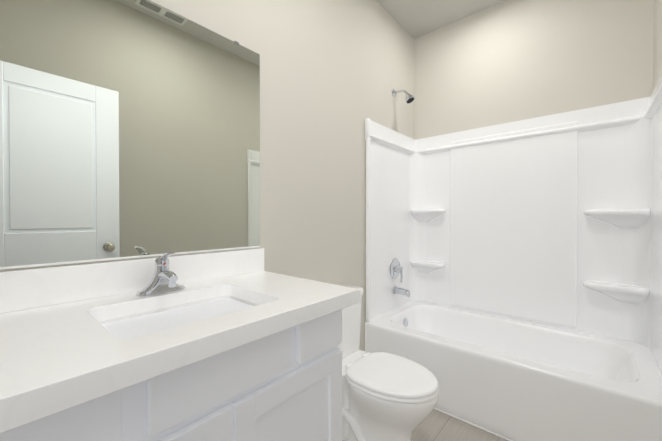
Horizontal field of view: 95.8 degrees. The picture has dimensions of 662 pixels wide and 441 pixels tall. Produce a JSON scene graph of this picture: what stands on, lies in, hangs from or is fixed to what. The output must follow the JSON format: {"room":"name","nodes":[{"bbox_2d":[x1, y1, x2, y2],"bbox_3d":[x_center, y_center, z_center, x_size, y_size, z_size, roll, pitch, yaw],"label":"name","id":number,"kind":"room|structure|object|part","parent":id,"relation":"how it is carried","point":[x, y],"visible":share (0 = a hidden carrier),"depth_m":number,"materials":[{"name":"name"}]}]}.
{"room":"bathroom","nodes":[
{"label":"bathroom","id":0,"kind":"room"},
{"bbox_2d":[0,0,413,350],"bbox_3d":[-0.146,-0.254,1.782,0.100,2.800,2.855,0,1,41],"label":"wall","id":1,"kind":"structure","parent":0,"point":[333,73],"depth_m":1.78,"materials":[{"name":"beige paint"}]},
{"bbox_2d":[0,0,259,269],"bbox_3d":[-0.655,-0.340,1.110,0.010,0.945,0.934,0,1,41],"label":"mirror","id":2,"kind":"object","parent":1,"relation":"attached to","point":[129,129],"visible":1,"depth_m":1.03,"materials":[{"name":"clear glass"}]},
{"bbox_2d":[342,409,507,440],"bbox_3d":[0.457,1.175,1.268,1.700,0.050,2.855,0,1,41],"label":"floor","id":3,"kind":"structure","parent":0,"point":[436,425],"depth_m":1.63,"materials":[{"name":"tile"}]},
{"bbox_2d":[0,248,358,440],"bbox_3d":[-0.434,0.628,0.929,0.592,1.048,0.960,0,1,41],"label":"bathroom vanity","id":4,"kind":"object","parent":3,"relation":"on","point":[238,345],"visible":1,"depth_m":0.79,"materials":[{"name":"white paint"}]},
{"bbox_3d":[-0.475,0.378,0.501,0.022,0.133,0.206,0,1,41],"label":"drawer","id":5,"kind":"part","parent":4,"relation":"part of","materials":[{"name":"white paint"}]},
{"bbox_2d":[0,248,263,312],"bbox_3d":[-0.649,0.194,1.113,0.020,0.112,0.960,0,1,41],"label":"backsplash","id":6,"kind":"structure","parent":4,"relation":"on","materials":[{"name":"stone"}]},
{"bbox_2d":[136,252,184,295],"bbox_3d":[-0.568,0.177,1.030,0.135,0.147,0.156,0,1,41],"label":"faucet","id":7,"kind":"object","parent":4,"relation":"on","point":[163,281],"depth_m":1.03,"materials":[{"name":"silver metal"}]},
{"bbox_2d":[99,296,257,323],"bbox_3d":[-0.428,0.372,0.910,0.369,0.154,0.478,0,1,41],"label":"basin","id":8,"kind":"object","parent":4,"relation":"in","point":[184,311],"depth_m":0.99,"materials":[{"name":"white ceramic"}]},
{"bbox_3d":[-0.398,0.753,0.593,0.022,0.569,0.442,0,1,41],"label":"door","id":9,"kind":"part","parent":4,"relation":"part of","materials":[{"name":"white paint"}]},
{"bbox_3d":[-0.252,0.376,0.757,0.022,0.133,0.375,0,1,41],"label":"drawer","id":10,"kind":"part","parent":4,"relation":"part of","materials":[{"name":"white paint"}]},
{"bbox_3d":[-0.109,0.751,0.925,0.022,0.569,0.430,0,1,41],"label":"door","id":11,"kind":"part","parent":4,"relation":"part of","materials":[{"name":"white paint"}]},
{"bbox_3d":[-0.035,0.374,1.007,0.022,0.133,0.206,0,1,41],"label":"drawer","id":12,"kind":"part","parent":4,"relation":"part of","materials":[{"name":"white paint"}]},
{"bbox_2d":[339,284,438,440],"bbox_3d":[0.203,0.779,1.562,0.708,0.735,0.418,0,1,41],"label":"toilet","id":13,"kind":"object","parent":3,"relation":"on","point":[386,396],"visible":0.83,"depth_m":1.42,"materials":[{"name":"white ceramic"}]},
{"bbox_3d":[0.005,0.616,1.734,0.169,0.329,0.400,0,1,41],"label":"tank","id":14,"kind":"part","parent":13,"relation":"part of","materials":[{"name":"white ceramic"}]},
{"bbox_3d":[0.005,0.431,1.732,0.182,0.040,0.418,0,1,41],"label":"tank lid","id":15,"kind":"part","parent":13,"relation":"part of","materials":[{"name":"white ceramic"}]},
{"bbox_3d":[0.306,0.775,1.472,0.432,0.019,0.368,0,1,41],"label":"seat","id":16,"kind":"part","parent":13,"relation":"part of","materials":[{"name":"white plastic"}]},
{"bbox_3d":[0.306,0.752,1.472,0.430,0.022,0.366,0,1,41],"label":"seat lid","id":17,"kind":"part","parent":13,"relation":"part of","materials":[{"name":"white plastic"}]},
{"bbox_2d":[365,73,661,440],"bbox_3d":[1.064,0.036,1.957,1.496,2.216,0.799,0,1,41],"label":"shower","id":18,"kind":"object","parent":3,"relation":"on","point":[513,281],"visible":1,"depth_m":2.00,"materials":[{"name":"white plastic"}]},
{"bbox_3d":[0.513,-0.003,2.453,0.010,1.460,0.773,0,1,41],"label":"panel","id":19,"kind":"part","parent":18,"relation":"part of","materials":[{"name":"white plastic"}]},
{"bbox_3d":[0.572,0.577,2.420,0.128,0.073,0.066,0,1,41],"label":"spout","id":20,"kind":"part","parent":18,"relation":"part of","materials":[{"name":"silver metal"}]},
{"bbox_2d":[411,260,444,273],"bbox_3d":[0.838,0.413,2.596,0.294,0.113,0.124,0,1,41],"label":"corner shelf","id":21,"kind":"object","parent":18,"relation":"attached to","point":[417,266],"depth_m":2.60,"materials":[{"name":"white plastic"}]},
{"bbox_2d":[411,209,445,221],"bbox_3d":[0.838,-0.042,2.593,0.294,0.113,0.124,0,1,41],"label":"corner shelf","id":22,"kind":"object","parent":18,"relation":"attached to","point":[417,215],"depth_m":2.58,"materials":[{"name":"white plastic"}]},
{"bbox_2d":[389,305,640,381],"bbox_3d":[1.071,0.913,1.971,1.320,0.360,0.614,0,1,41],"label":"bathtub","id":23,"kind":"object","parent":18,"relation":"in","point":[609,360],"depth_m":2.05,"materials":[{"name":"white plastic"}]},
{"bbox_3d":[1.324,-0.002,2.254,1.494,1.460,0.010,0,1,41],"label":"panel","id":24,"kind":"part","parent":18,"relation":"part of","materials":[{"name":"white plastic"}]},
{"bbox_2d":[583,209,649,227],"bbox_3d":[1.726,-0.011,1.819,0.294,0.113,0.124,0,1,41],"label":"corner shelf","id":25,"kind":"object","parent":18,"relation":"attached to","point":[592,218],"depth_m":1.80,"materials":[{"name":"white plastic"}]},
{"bbox_2d":[583,280,649,303],"bbox_3d":[1.726,0.444,1.823,0.294,0.113,0.124,0,1,41],"label":"corner shelf","id":26,"kind":"object","parent":18,"relation":"attached to","point":[605,291],"depth_m":1.82,"materials":[{"name":"white plastic"}]},
{"bbox_3d":[1.633,0.005,1.479,0.010,1.460,0.773,0,1,41],"label":"panel","id":27,"kind":"part","parent":18,"relation":"part of","materials":[{"name":"white plastic"}]},
{"bbox_2d":[376,0,505,38],"bbox_3d":[0.457,-1.675,1.245,1.700,0.050,2.855,0,1,41],"label":"ceiling","id":28,"kind":"structure","parent":0,"point":[414,19],"depth_m":2.38,"materials":[{"name":"white paint"}]},
{"bbox_2d":[414,0,653,139],"bbox_3d":[1.362,-0.258,2.296,1.500,2.800,0.100,0,1,41],"label":"wall","id":29,"kind":"structure","parent":0,"point":[507,61],"depth_m":2.16,"materials":[{"name":"grey paint"}]},
{"bbox_2d":[653,0,661,89],"bbox_3d":[1.060,-0.245,0.731,0.100,2.800,2.855,0,1,41],"label":"wall","id":30,"kind":"structure","parent":0,"point":[657,51],"depth_m":1.65,"materials":[{"name":"grey paint"}]}
]}

